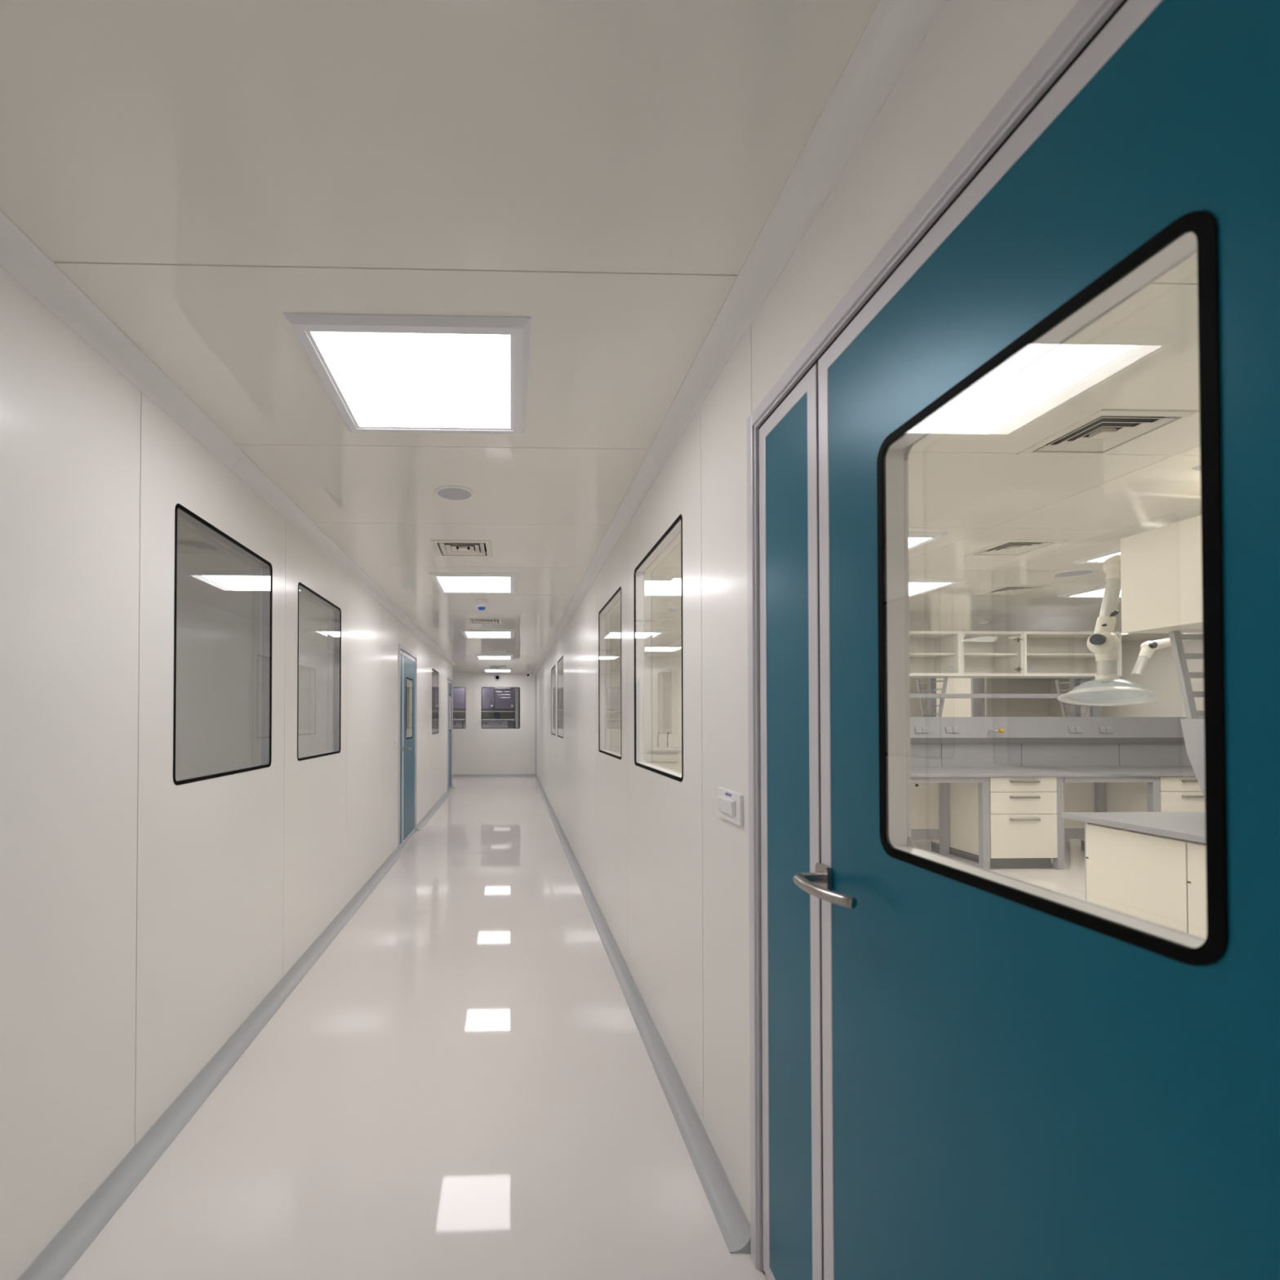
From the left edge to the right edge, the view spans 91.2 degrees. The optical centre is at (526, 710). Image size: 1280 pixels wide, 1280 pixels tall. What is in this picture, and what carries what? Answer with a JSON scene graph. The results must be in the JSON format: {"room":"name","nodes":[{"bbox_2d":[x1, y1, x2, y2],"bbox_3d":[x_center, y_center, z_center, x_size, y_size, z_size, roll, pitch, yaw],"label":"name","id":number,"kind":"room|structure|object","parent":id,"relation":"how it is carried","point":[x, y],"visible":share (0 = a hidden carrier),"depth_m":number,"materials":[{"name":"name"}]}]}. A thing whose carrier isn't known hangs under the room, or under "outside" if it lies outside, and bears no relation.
{"room":"laboratory corridor","nodes":[
{"label":"laboratory corridor","id":0,"kind":"room"},
{"bbox_2d":[0,266,452,1279],"bbox_3d":[-1.298,0.196,4.105,0.050,2.485,16.680,0,-1,-1],"label":"wall","id":1,"kind":"structure","parent":0,"point":[145,917],"depth_m":1.85,"materials":[{"name":"paint"}]},
{"bbox_2d":[173,503,272,785],"bbox_3d":[-1.258,-0.228,2.573,0.052,0.990,0.877,0,-1,-1],"label":"window","id":2,"kind":"structure","parent":1,"relation":"in","point":[266,573],"depth_m":2.99,"materials":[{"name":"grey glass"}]},
{"bbox_2d":[0,208,455,667],"bbox_3d":[-1.240,-1.013,4.133,0.066,0.066,16.700,0,-1,-1],"label":"trim","id":3,"kind":"structure","parent":1,"relation":"attached to","point":[20,257],"depth_m":1.92,"materials":[{"name":"white plastic"}]},
{"bbox_2d":[17,785,455,1279],"bbox_3d":[-1.243,1.409,4.101,0.060,0.060,16.700,0,-1,-1],"label":"baseboard","id":4,"kind":"structure","parent":1,"relation":"attached to","point":[55,1260],"depth_m":2.08,"materials":[{"name":"plastic"}]},
{"bbox_2d":[297,582,341,760],"bbox_3d":[-1.290,-0.212,3.808,0.052,0.990,0.865,0,-1,-1],"label":"window","id":5,"kind":"structure","parent":1,"relation":"in","point":[336,717],"depth_m":4.22,"materials":[{"name":"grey glass"}]},
{"bbox_2d":[398,644,417,849],"bbox_3d":[-1.337,0.393,7.023,0.126,2.168,1.200,0,-1,-1],"label":"door","id":6,"kind":"structure","parent":1,"relation":"in","point":[407,660],"depth_m":6.97,"materials":[{"name":"paint"}]},
{"bbox_2d":[431,668,438,734],"bbox_3d":[-1.442,-0.136,9.603,0.052,0.990,0.850,0,-1,-1],"label":"window","id":7,"kind":"structure","parent":1,"relation":"in","point":[434,673],"depth_m":9.52,"materials":[{"name":"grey glass"}]},
{"bbox_2d":[447,676,453,792],"bbox_3d":[-1.464,0.457,11.876,0.126,2.168,0.970,0,-1,-1],"label":"door","id":8,"kind":"structure","parent":1,"relation":"in","point":[450,682],"depth_m":11.98,"materials":[{"name":"paint"}]},
{"bbox_2d":[175,515,333,778],"bbox_3d":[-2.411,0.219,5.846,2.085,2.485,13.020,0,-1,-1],"label":"window glass","id":9,"kind":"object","parent":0,"point":[217,712],"depth_m":3.14,"materials":[{"name":"glass"}]},
{"bbox_2d":[406,680,408,737],"bbox_3d":[-3.508,0.304,12.370,4.035,2.485,0.080,0,-1,-1],"label":"wall","id":10,"kind":"structure","parent":0,"point":[407,682],"depth_m":12.37,"materials":[{"name":"paint"}]},
{"bbox_2d":[453,688,519,728],"bbox_3d":[-2.172,0.353,16.095,6.900,2.485,2.700,0,-1,-1],"label":"wall","id":11,"kind":"structure","parent":0,"point":[456,715],"depth_m":17.38,"materials":[{"name":"grey paint"}]},
{"bbox_2d":[453,688,465,709],"bbox_3d":[-1.708,-0.316,15.966,0.514,0.550,0.600,0,-1,-1],"label":"upper cabinet","id":12,"kind":"object","parent":11,"relation":"attached to","point":[459,694],"visible":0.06,"depth_m":15.70,"materials":[{"name":"grey laminate"}]},
{"bbox_2d":[481,688,494,709],"bbox_3d":[-1.079,-0.316,15.983,0.514,0.550,0.600,0,-1,-1],"label":"upper cabinet","id":13,"kind":"object","parent":11,"relation":"attached to","point":[487,694],"visible":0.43,"depth_m":15.71,"materials":[{"name":"grey laminate"}]},
{"bbox_2d":[494,688,515,709],"bbox_3d":[-0.559,-0.316,15.996,0.514,0.550,0.600,0,-1,-1],"label":"upper cabinet","id":14,"kind":"object","parent":11,"relation":"attached to","point":[504,698],"visible":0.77,"depth_m":15.73,"materials":[{"name":"white plastic"}]},
{"bbox_2d":[453,675,534,774],"bbox_3d":[-2.646,0.335,14.708,5.880,2.485,0.050,0,-1,-1],"label":"wall","id":15,"kind":"structure","parent":0,"point":[477,750],"depth_m":14.73,"materials":[{"name":"paint"}]},
{"bbox_2d":[453,672,536,675],"bbox_3d":[-2.670,-0.875,14.665,5.830,0.066,0.066,0,-1,-1],"label":"trim","id":16,"kind":"structure","parent":15,"relation":"attached to","point":[454,673],"depth_m":14.73,"materials":[{"name":"white plastic"}]},
{"bbox_2d":[453,773,536,777],"bbox_3d":[-2.670,1.547,14.636,5.830,0.060,0.060,0,-1,-1],"label":"baseboard","id":17,"kind":"structure","parent":15,"relation":"attached to","point":[502,775],"depth_m":14.70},
{"bbox_2d":[481,687,519,728],"bbox_3d":[-0.614,-0.069,14.766,0.925,0.990,0.052,0,-1,-1],"label":"window","id":18,"kind":"structure","parent":15,"relation":"in","point":[482,687],"depth_m":14.75,"materials":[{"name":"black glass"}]},
{"bbox_2d":[515,688,518,728],"bbox_3d":[-0.250,0.353,16.046,0.060,2.484,1.700,0,-1,-1],"label":"wall","id":19,"kind":"structure","parent":0,"point":[516,689],"depth_m":15.21,"materials":[{"name":"grey paint"}]},
{"bbox_2d":[62,777,1085,1279],"bbox_3d":[1.675,1.522,6.677,14.100,0.100,21.900,0,-1,-1],"label":"floor","id":20,"kind":"structure","parent":0,"point":[464,1083],"depth_m":2.15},
{"bbox_2d":[453,720,462,728],"bbox_3d":[-1.819,0.920,15.957,0.360,1.348,0.580,0,-1,-1],"label":"storage unit","id":21,"kind":"object","parent":20,"relation":"on","point":[456,723],"visible":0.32,"depth_m":15.70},
{"bbox_2d":[481,720,493,728],"bbox_3d":[-1.019,0.920,15.978,0.360,1.348,0.580,0,-1,-1],"label":"storage unit","id":22,"kind":"object","parent":20,"relation":"on","point":[485,723],"visible":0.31,"depth_m":15.72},
{"bbox_2d":[493,720,507,728],"bbox_3d":[-0.659,0.920,15.988,0.360,1.348,0.580,0,-1,-1],"label":"storage unit","id":23,"kind":"object","parent":20,"relation":"on","point":[497,723],"visible":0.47,"depth_m":15.73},
{"bbox_2d":[507,720,515,728],"bbox_3d":[-0.385,0.920,15.995,0.188,1.348,0.580,0,-1,-1],"label":"storage unit","id":24,"kind":"object","parent":20,"relation":"on","point":[511,723],"visible":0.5,"depth_m":15.73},
{"bbox_2d":[644,750,681,773],"bbox_3d":[2.262,1.098,10.622,0.716,0.853,0.615,0,-1,-1],"label":"base cabinet","id":25,"kind":"object","parent":20,"relation":"on","point":[671,760],"visible":0.3,"depth_m":10.34,"materials":[{"name":"white laminate"}]},
{"bbox_2d":[928,777,1057,868],"bbox_3d":[4.550,1.038,6.043,0.623,0.853,0.869,0,-1,-1],"label":"base cabinet","id":26,"kind":"object","parent":20,"relation":"on","point":[1023,811],"visible":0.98,"depth_m":5.65,"materials":[{"name":"beige laminate"}]},
{"bbox_2d":[936,678,1102,716],"bbox_3d":[7.137,0.328,9.007,1.840,2.350,0.899,0,-1,-1],"label":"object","id":27,"kind":"object","parent":20,"relation":"on","point":[952,707],"visible":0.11,"depth_m":9.41,"materials":[{"name":"beige laminate"}]},
{"bbox_2d":[911,766,1195,870],"bbox_3d":[5.080,1.028,6.542,4.700,0.885,1.840,0,-1,-1],"label":"lab bench","id":28,"kind":"object","parent":20,"relation":"on","point":[944,775],"visible":0.27,"depth_m":5.67,"materials":[{"name":"grey metal"}]},
{"bbox_2d":[911,782,939,839],"bbox_3d":[3.508,0.955,6.212,1.300,0.683,0.040,0,-1,-1],"label":"panel","id":29,"kind":"object","parent":28,"relation":"attached to","point":[924,796],"visible":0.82,"depth_m":6.21,"materials":[{"name":"beige laminate"}]},
{"bbox_2d":[911,766,1195,777],"bbox_3d":[5.080,0.601,6.548,4.700,0.030,1.840,0,-1,-2],"label":"countertop","id":30,"kind":"structure","parent":28,"relation":"on","point":[916,771],"depth_m":5.81,"materials":[{"name":"laminate"}]},
{"bbox_2d":[910,716,1204,766],"bbox_3d":[5.081,0.325,6.510,4.540,0.520,0.503,0,-1,-1],"label":"panel","id":31,"kind":"object","parent":28,"relation":"on","point":[935,741],"visible":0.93,"depth_m":6.42,"materials":[{"name":"grey metal"}]},
{"bbox_2d":[915,676,947,716],"bbox_3d":[4.300,-0.139,6.537,0.060,0.408,0.466,0,-1,-1],"label":"upright","id":32,"kind":"object","parent":31,"relation":"on","point":[931,705],"visible":0.76,"depth_m":6.51,"materials":[{"name":"grey metal"}]},
{"bbox_2d":[909,631,961,678],"bbox_3d":[3.849,-0.572,6.336,1.005,0.450,0.350,0,-1,-1],"label":"upper cabinet","id":33,"kind":"object","parent":32,"relation":"on","point":[932,654],"visible":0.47,"depth_m":6.36,"materials":[{"name":"white laminate"}]},
{"bbox_2d":[909,653,954,657],"bbox_3d":[3.849,-0.572,6.355,0.947,0.020,0.288,0,-1,-2],"label":"shelf","id":34,"kind":"object","parent":33,"relation":"attached to","point":[911,655],"depth_m":6.24,"materials":[{"name":"white laminate"}]},
{"bbox_2d":[939,631,1023,678],"bbox_3d":[4.674,-0.572,6.354,0.641,0.450,0.357,0,-1,-1],"label":"upper cabinet","id":35,"kind":"object","parent":32,"relation":"on","point":[984,654],"visible":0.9,"depth_m":6.36,"materials":[{"name":"white laminate"}]},
{"bbox_2d":[964,653,1017,657],"bbox_3d":[4.673,-0.572,6.377,0.583,0.020,0.288,0,-1,-2],"label":"shelf","id":36,"kind":"object","parent":35,"relation":"attached to","point":[966,655],"depth_m":6.24,"materials":[{"name":"white laminate"}]},
{"bbox_2d":[910,693,1122,698],"bbox_3d":[4.462,-0.150,6.299,3.250,0.045,0.105,0,-1,-1],"label":"shelf","id":37,"kind":"object","parent":32,"relation":"attached to","point":[912,695],"visible":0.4,"depth_m":6.26,"materials":[{"name":"grey glass"}]},
{"bbox_2d":[987,728,1004,733],"bbox_3d":[4.806,0.204,6.304,0.095,0.047,0.104,0,-1,-2],"label":"tap","id":38,"kind":"object","parent":31,"relation":"on","point":[989,730],"depth_m":6.32,"materials":[{"name":"metal"}]},
{"bbox_2d":[1067,726,1075,733],"bbox_3d":[5.641,0.198,6.370,0.064,0.063,0.031,0,-1,-2],"label":"power socket","id":39,"kind":"object","parent":31,"relation":"attached to","point":[1070,729],"depth_m":6.36,"materials":[{"name":"grey plastic"}]},
{"bbox_2d":[1054,677,1096,716],"bbox_3d":[5.860,-0.139,6.578,0.060,0.408,0.466,0,-1,-1],"label":"upright","id":40,"kind":"object","parent":31,"relation":"on","point":[1075,709],"visible":0.57,"depth_m":6.56,"materials":[{"name":"grey metal"}]},
{"bbox_2d":[1000,631,1121,678],"bbox_3d":[5.500,-0.572,6.379,1.008,0.450,0.350,0,-1,-1],"label":"upper cabinet","id":41,"kind":"object","parent":40,"relation":"on","point":[1046,654],"visible":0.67,"depth_m":6.54,"materials":[{"name":"white laminate"}]},
{"bbox_2d":[1026,653,1095,657],"bbox_3d":[5.500,-0.571,6.398,0.950,0.020,0.288,0,-1,-2],"label":"shelf","id":42,"kind":"object","parent":41,"relation":"attached to","point":[1028,655],"depth_m":6.32,"materials":[{"name":"white laminate"}]},
{"bbox_2d":[1074,726,1082,733],"bbox_3d":[5.708,0.198,6.372,0.064,0.063,0.031,0,-1,-2],"label":"power socket","id":43,"kind":"object","parent":31,"relation":"attached to","point":[1077,729],"depth_m":6.36,"materials":[{"name":"grey plastic"}]},
{"bbox_2d":[1097,726,1106,733],"bbox_3d":[5.965,0.199,6.379,0.064,0.063,0.031,0,-1,-2],"label":"power socket","id":44,"kind":"object","parent":31,"relation":"attached to","point":[1100,729],"depth_m":6.37,"materials":[{"name":"grey plastic"}]},
{"bbox_2d":[1104,726,1113,733],"bbox_3d":[6.034,0.199,6.381,0.064,0.063,0.031,0,-1,-2],"label":"power socket","id":45,"kind":"object","parent":31,"relation":"attached to","point":[1107,729],"depth_m":6.37,"materials":[{"name":"grey plastic"}]},
{"bbox_2d":[1063,782,1093,839],"bbox_3d":[5.345,0.956,6.260,0.835,0.683,0.040,0,-1,-1],"label":"panel","id":46,"kind":"object","parent":28,"relation":"attached to","point":[1077,797],"visible":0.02,"depth_m":6.25,"materials":[{"name":"beige laminate"}]},
{"bbox_2d":[1084,822,1092,901],"bbox_3d":[3.624,1.000,3.238,1.385,0.854,0.020,0,-1,-1],"label":"end panel","id":47,"kind":"object","parent":20,"relation":"on","point":[1085,822],"visible":0.02,"depth_m":3.23,"materials":[{"name":"laminate"}]},
{"bbox_2d":[1085,823,1192,933],"bbox_3d":[3.255,1.004,2.973,0.676,0.840,0.478,0,-1,-1],"label":"base cabinet","id":48,"kind":"object","parent":20,"relation":"on","point":[1135,873],"visible":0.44,"depth_m":2.93,"materials":[{"name":"white laminate"}]},
{"bbox_2d":[1078,776,1204,851],"bbox_3d":[6.170,1.038,6.086,0.655,0.853,0.869,0,-1,-1],"label":"base cabinet","id":49,"kind":"object","parent":20,"relation":"on","point":[1177,793],"visible":0.27,"depth_m":5.70,"materials":[{"name":"beige laminate"}]},
{"bbox_2d":[1186,841,1207,938],"bbox_3d":[3.272,0.995,2.304,0.676,0.840,0.858,0,-1,-1],"label":"base cabinet","id":50,"kind":"object","parent":20,"relation":"on","point":[1196,851],"visible":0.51,"depth_m":2.69,"materials":[{"name":"white laminate"}]},
{"bbox_3d":[3.299,0.982,1.274,0.676,0.840,1.198,0,-1,-1],"label":"base cabinet","id":51,"kind":"object","parent":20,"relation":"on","visible":0},
{"bbox_2d":[1061,811,1205,843],"bbox_3d":[3.650,0.541,1.954,1.500,0.030,2.730,0,-1,-1],"label":"countertop","id":52,"kind":"structure","parent":51,"relation":"on","point":[1184,825],"depth_m":3.00,"materials":[{"name":"laminate"}]},
{"bbox_2d":[1180,719,1204,801],"bbox_3d":[3.649,0.276,1.993,0.469,0.499,2.400,0,-1,-1],"label":"duct","id":53,"kind":"object","parent":52,"relation":"on","point":[1193,730],"visible":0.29,"depth_m":3.15,"materials":[{"name":"grey metal"}]},
{"bbox_2d":[1168,631,1204,718],"bbox_3d":[3.619,-0.183,3.159,0.640,0.444,0.060,0,-1,-1],"label":"upright","id":54,"kind":"object","parent":53,"relation":"on","point":[1176,637],"visible":0.23,"depth_m":3.14,"materials":[{"name":"grey metal"}]},
{"bbox_2d":[1120,515,1202,633],"bbox_3d":[3.393,-0.668,2.119,0.495,0.496,2.240,0,-1,-1],"label":"upper cabinet","id":55,"kind":"object","parent":54,"relation":"on","point":[1162,587],"visible":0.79,"depth_m":3.03,"materials":[{"name":"beige laminate"}]},
{"bbox_3d":[0.823,1.097,10.584,0.716,0.853,0.615,0,-1,-1],"label":"base cabinet","id":56,"kind":"object","parent":20,"relation":"on","visible":0},
{"bbox_2d":[606,746,681,750],"bbox_3d":[3.032,0.654,10.649,5.180,0.030,0.648,0,-1,-1],"label":"countertop","id":57,"kind":"structure","parent":56,"relation":"on","point":[607,748],"depth_m":10.31,"materials":[{"name":"white laminate"}]},
{"bbox_2d":[0,0,1200,672],"bbox_3d":[1.675,-1.072,6.711,14.100,0.120,21.900,0,-1,-1],"label":"ceiling","id":58,"kind":"structure","parent":0,"point":[603,174],"depth_m":1.43,"materials":[{"name":"paint"}]},
{"bbox_2d":[282,312,530,434],"bbox_3d":[-0.332,-1.064,2.013,0.672,0.020,0.672,0,-1,-1],"label":"recessed light","id":59,"kind":"object","parent":58,"relation":"in","point":[381,373],"visible":1,"depth_m":1.91,"materials":[{"name":"plastic"}]},
{"bbox_2d":[310,331,510,428],"bbox_3d":[-0.332,-1.065,2.013,0.559,0.014,0.559,0,-1,-2],"label":"diffuser","id":60,"kind":"object","parent":59,"relation":"attached to","point":[381,380],"depth_m":1.95,"materials":[{"name":"plastic"}]},
{"bbox_2d":[435,485,473,500],"bbox_3d":[-0.350,-1.056,2.996,0.186,0.010,0.186,0,-1,-1],"label":"ceiling speaker","id":61,"kind":"object","parent":58,"relation":"attached to","point":[446,492],"visible":1,"depth_m":2.98,"materials":[{"name":"white plastic"}]},
{"bbox_2d":[438,488,470,499],"bbox_3d":[-0.350,-1.056,2.996,0.156,0.008,0.156,0,-1,-2],"label":"grille","id":62,"kind":"object","parent":61,"relation":"attached to","point":[444,493],"depth_m":2.99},
{"bbox_2d":[430,539,492,556],"bbox_3d":[-0.409,-1.074,3.980,0.370,0.068,0.370,0,-1,-1],"label":"ceiling vent","id":63,"kind":"object","parent":58,"relation":"in","point":[442,548],"visible":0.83,"depth_m":3.99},
{"bbox_2d":[428,573,517,593],"bbox_3d":[-0.410,-1.025,4.985,0.672,0.020,0.672,0,-1,-1],"label":"recessed light","id":64,"kind":"object","parent":58,"relation":"in","point":[445,583],"visible":1,"depth_m":4.91,"materials":[{"name":"plastic"}]},
{"bbox_2d":[437,577,510,591],"bbox_3d":[-0.410,-1.026,4.985,0.559,0.014,0.559,0,-1,-2],"label":"diffuser","id":65,"kind":"object","parent":64,"relation":"attached to","point":[445,584],"depth_m":4.96,"materials":[{"name":"plastic"}]},
{"bbox_2d":[475,599,487,610],"bbox_3d":[-0.415,-0.979,5.724,0.110,0.092,0.110,0,-1,-1],"label":"smoke detector","id":66,"kind":"object","parent":58,"relation":"attached to","point":[481,605],"visible":1,"depth_m":5.69,"materials":[{"name":"white plastic"}]},
{"bbox_2d":[467,617,502,623],"bbox_3d":[-0.461,-1.036,6.929,0.370,0.068,0.370,0,-1,-1],"label":"ceiling vent","id":67,"kind":"object","parent":58,"relation":"in","point":[472,620],"visible":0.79,"depth_m":6.92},
{"bbox_2d":[460,629,515,638],"bbox_3d":[-0.488,-0.986,7.957,0.672,0.020,0.672,0,-1,-1],"label":"recessed light","id":68,"kind":"object","parent":58,"relation":"in","point":[467,633],"visible":1,"depth_m":7.87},
{"bbox_2d":[465,631,510,637],"bbox_3d":[-0.488,-0.987,7.957,0.559,0.014,0.559,0,-1,-2],"label":"diffuser","id":69,"kind":"object","parent":68,"relation":"attached to","point":[468,634],"depth_m":7.94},
{"bbox_2d":[481,648,505,652],"bbox_3d":[-0.524,-0.997,9.909,0.370,0.068,0.370,0,-1,-1],"label":"ceiling vent","id":70,"kind":"object","parent":58,"relation":"in","point":[483,650],"visible":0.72,"depth_m":9.94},
{"bbox_2d":[474,654,513,659],"bbox_3d":[-0.566,-0.947,10.928,0.672,0.020,0.672,0,-1,-1],"label":"recessed light","id":71,"kind":"object","parent":58,"relation":"in","point":[477,656],"visible":1,"depth_m":10.76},
{"bbox_2d":[478,656,510,659],"bbox_3d":[-0.566,-0.948,10.928,0.559,0.014,0.559,0,-1,-2],"label":"diffuser","id":72,"kind":"object","parent":71,"relation":"attached to","point":[479,657],"depth_m":10.98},
{"bbox_2d":[482,668,512,671],"bbox_3d":[-0.644,-0.908,13.900,0.672,0.020,0.672,0,-1,-1],"label":"recessed light","id":73,"kind":"object","parent":58,"relation":"in","point":[483,669],"visible":1,"depth_m":13.67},
{"bbox_2d":[644,577,681,596],"bbox_3d":[1.127,-1.023,5.125,0.672,0.020,0.672,0,-1,-1],"label":"recessed light","id":74,"kind":"object","parent":58,"relation":"in","point":[654,586],"visible":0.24,"depth_m":5.07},
{"bbox_2d":[644,645,681,651],"bbox_3d":[2.080,-0.964,9.601,0.672,0.020,0.672,0,-1,-1],"label":"recessed light","id":75,"kind":"object","parent":58,"relation":"in","point":[647,648],"visible":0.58,"depth_m":9.51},
{"bbox_2d":[908,532,947,551],"bbox_3d":[2.142,-1.038,3.961,0.672,0.020,0.672,0,-1,-1],"label":"recessed light","id":76,"kind":"object","parent":58,"relation":"in","point":[916,540],"visible":0.17,"depth_m":3.67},
{"bbox_2d":[908,537,930,547],"bbox_3d":[2.142,-1.040,3.961,0.559,0.014,0.559,0,-1,-2],"label":"diffuser","id":77,"kind":"object","parent":76,"relation":"attached to","point":[913,542],"depth_m":3.77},
{"bbox_2d":[909,578,964,597],"bbox_3d":[3.101,-1.022,5.177,0.672,0.020,0.672,0,-1,-1],"label":"recessed light","id":78,"kind":"object","parent":58,"relation":"in","point":[917,586],"visible":0.35,"depth_m":4.96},
{"bbox_2d":[909,582,949,595],"bbox_3d":[3.101,-1.024,5.177,0.559,0.014,0.559,0,-1,-2],"label":"diffuser","id":79,"kind":"object","parent":78,"relation":"attached to","point":[915,588],"depth_m":5.08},
{"bbox_2d":[973,585,1051,595],"bbox_3d":[4.139,-1.058,5.259,0.370,0.068,0.370,0,-1,-1],"label":"ceiling vent","id":80,"kind":"object","parent":58,"relation":"in","point":[1006,589],"visible":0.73,"depth_m":5.25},
{"bbox_2d":[964,538,1066,555],"bbox_3d":[3.133,-1.075,3.963,0.370,0.068,0.370,0,-1,-1],"label":"ceiling vent","id":81,"kind":"object","parent":58,"relation":"in","point":[1010,547],"visible":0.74,"depth_m":3.96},
{"bbox_2d":[1051,568,1095,577],"bbox_3d":[4.120,-1.035,4.643,0.250,0.010,0.250,0,-1,-1],"label":"ceiling speaker","id":82,"kind":"object","parent":58,"relation":"attached to","point":[1077,572],"visible":1,"depth_m":4.62,"materials":[{"name":"white plastic"}]},
{"bbox_2d":[1057,585,1120,598],"bbox_3d":[5.096,-1.022,5.189,0.672,0.020,0.672,0,-1,-1],"label":"recessed light","id":83,"kind":"object","parent":58,"relation":"in","point":[1097,592],"visible":0.35,"depth_m":5.35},
{"bbox_2d":[1070,588,1120,596],"bbox_3d":[5.096,-1.023,5.189,0.559,0.014,0.559,0,-1,-2],"label":"diffuser","id":84,"kind":"object","parent":83,"relation":"attached to","point":[1100,593],"depth_m":5.36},
{"bbox_2d":[1071,547,1120,563],"bbox_3d":[4.148,-1.038,3.974,0.672,0.020,0.672,0,-1,-1],"label":"recessed light","id":85,"kind":"object","parent":58,"relation":"in","point":[1100,557],"visible":0.17,"depth_m":4.15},
{"bbox_2d":[1088,552,1120,561],"bbox_3d":[4.148,-1.039,3.974,0.559,0.014,0.559,0,-1,-2],"label":"diffuser","id":86,"kind":"object","parent":85,"relation":"attached to","point":[1103,558],"depth_m":4.17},
{"bbox_2d":[1016,408,1199,455],"bbox_3d":[2.224,-1.095,2.379,0.370,0.068,0.370,0,-1,-1],"label":"ceiling vent","id":87,"kind":"object","parent":58,"relation":"in","point":[1104,432],"visible":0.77,"depth_m":2.39,"materials":[{"name":"metal"}]},
{"bbox_2d":[1057,554,1161,706],"bbox_3d":[3.587,-0.542,3.497,1.030,1.024,0.424,0,-1,-1],"label":"extraction arm","id":88,"kind":"object","parent":58,"relation":"hanging from","point":[1104,642],"visible":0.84,"depth_m":3.48},
{"bbox_2d":[1057,674,1161,706],"bbox_3d":[3.285,-0.117,3.484,0.424,0.172,0.424,0,-1,-2],"label":"hood","id":89,"kind":"object","parent":88,"relation":"attached to","point":[1148,696],"depth_m":3.48,"materials":[{"name":"clear plastic"}]},
{"bbox_2d":[1131,633,1202,676],"bbox_3d":[5.401,-0.655,5.002,0.989,0.758,0.220,0,-1,-1],"label":"extraction arm","id":90,"kind":"object","parent":58,"relation":"hanging from","point":[1148,648],"visible":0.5,"depth_m":4.96},
{"bbox_2d":[605,657,927,746],"bbox_3d":[4.452,0.287,11.057,8.120,2.485,0.080,0,-1,-1],"label":"wall","id":91,"kind":"structure","parent":0,"point":[663,675],"depth_m":10.97,"materials":[{"name":"paint"}]},
{"bbox_2d":[536,0,1078,1222],"bbox_3d":[0.517,0.212,5.288,0.050,2.485,18.950,0,-1,-1],"label":"wall","id":92,"kind":"structure","parent":0,"point":[667,874],"depth_m":1.91,"materials":[{"name":"paint"}]},
{"bbox_2d":[534,675,536,774],"bbox_3d":[0.227,0.339,14.740,0.035,2.359,0.035,0,-1,-1],"label":"trim","id":93,"kind":"structure","parent":92,"relation":"attached to","point":[535,676],"depth_m":14.73,"materials":[{"name":"paint"}]},
{"bbox_2d":[551,665,555,735],"bbox_3d":[0.419,-0.144,9.017,0.052,0.990,0.900,0,-1,-1],"label":"window","id":94,"kind":"structure","parent":92,"relation":"in","point":[553,670],"depth_m":9.06,"materials":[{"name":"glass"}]},
{"bbox_2d":[557,655,563,737],"bbox_3d":[0.452,-0.161,7.747,0.052,0.990,0.900,0,-1,-1],"label":"window","id":95,"kind":"structure","parent":92,"relation":"in","point":[560,663],"depth_m":7.74,"materials":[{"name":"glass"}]},
{"bbox_2d":[598,586,622,759],"bbox_3d":[0.552,-0.210,3.939,0.052,0.990,0.900,0,-1,-1],"label":"window","id":96,"kind":"structure","parent":92,"relation":"in","point":[613,600],"depth_m":4.37,"materials":[{"name":"clear glass"}]},
{"bbox_2d":[534,774,751,1253],"bbox_3d":[0.462,1.424,5.271,0.060,0.060,18.950,0,-1,-1],"label":"baseboard","id":97,"kind":"structure","parent":92,"relation":"attached to","point":[734,1224],"depth_m":2.23,"materials":[{"name":"plastic"}]},
{"bbox_2d":[633,514,683,782],"bbox_3d":[0.585,-0.227,2.689,0.052,0.990,0.880,0,-1,-1],"label":"window","id":98,"kind":"structure","parent":92,"relation":"in","point":[676,528],"depth_m":3.11,"materials":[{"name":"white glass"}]},
{"bbox_2d":[716,786,743,826],"bbox_3d":[0.573,0.270,1.755,0.022,0.086,0.185,0,-1,-1],"label":"light switch","id":99,"kind":"object","parent":92,"relation":"attached to","point":[730,803],"visible":1,"depth_m":1.72,"materials":[{"name":"white plastic"}]},
{"bbox_2d":[533,0,948,675],"bbox_3d":[0.459,-0.998,5.302,0.066,0.066,18.950,0,-1,-1],"label":"trim","id":100,"kind":"structure","parent":92,"relation":"attached to","point":[895,31],"depth_m":1.30,"materials":[{"name":"white plastic"}]},
{"bbox_2d":[746,0,1279,1279],"bbox_3d":[0.592,0.314,0.950,0.126,2.168,1.297,0,-1,-1],"label":"door","id":101,"kind":"structure","parent":92,"relation":"in","point":[959,1070],"depth_m":0.78,"materials":[{"name":"paint"}]},
{"bbox_2d":[1101,636,1204,716],"bbox_3d":[8.707,0.210,5.177,0.080,2.485,12.060,0,-1,-1],"label":"wall","id":102,"kind":"structure","parent":0,"point":[1159,676],"depth_m":8.38,"materials":[{"name":"paint"}]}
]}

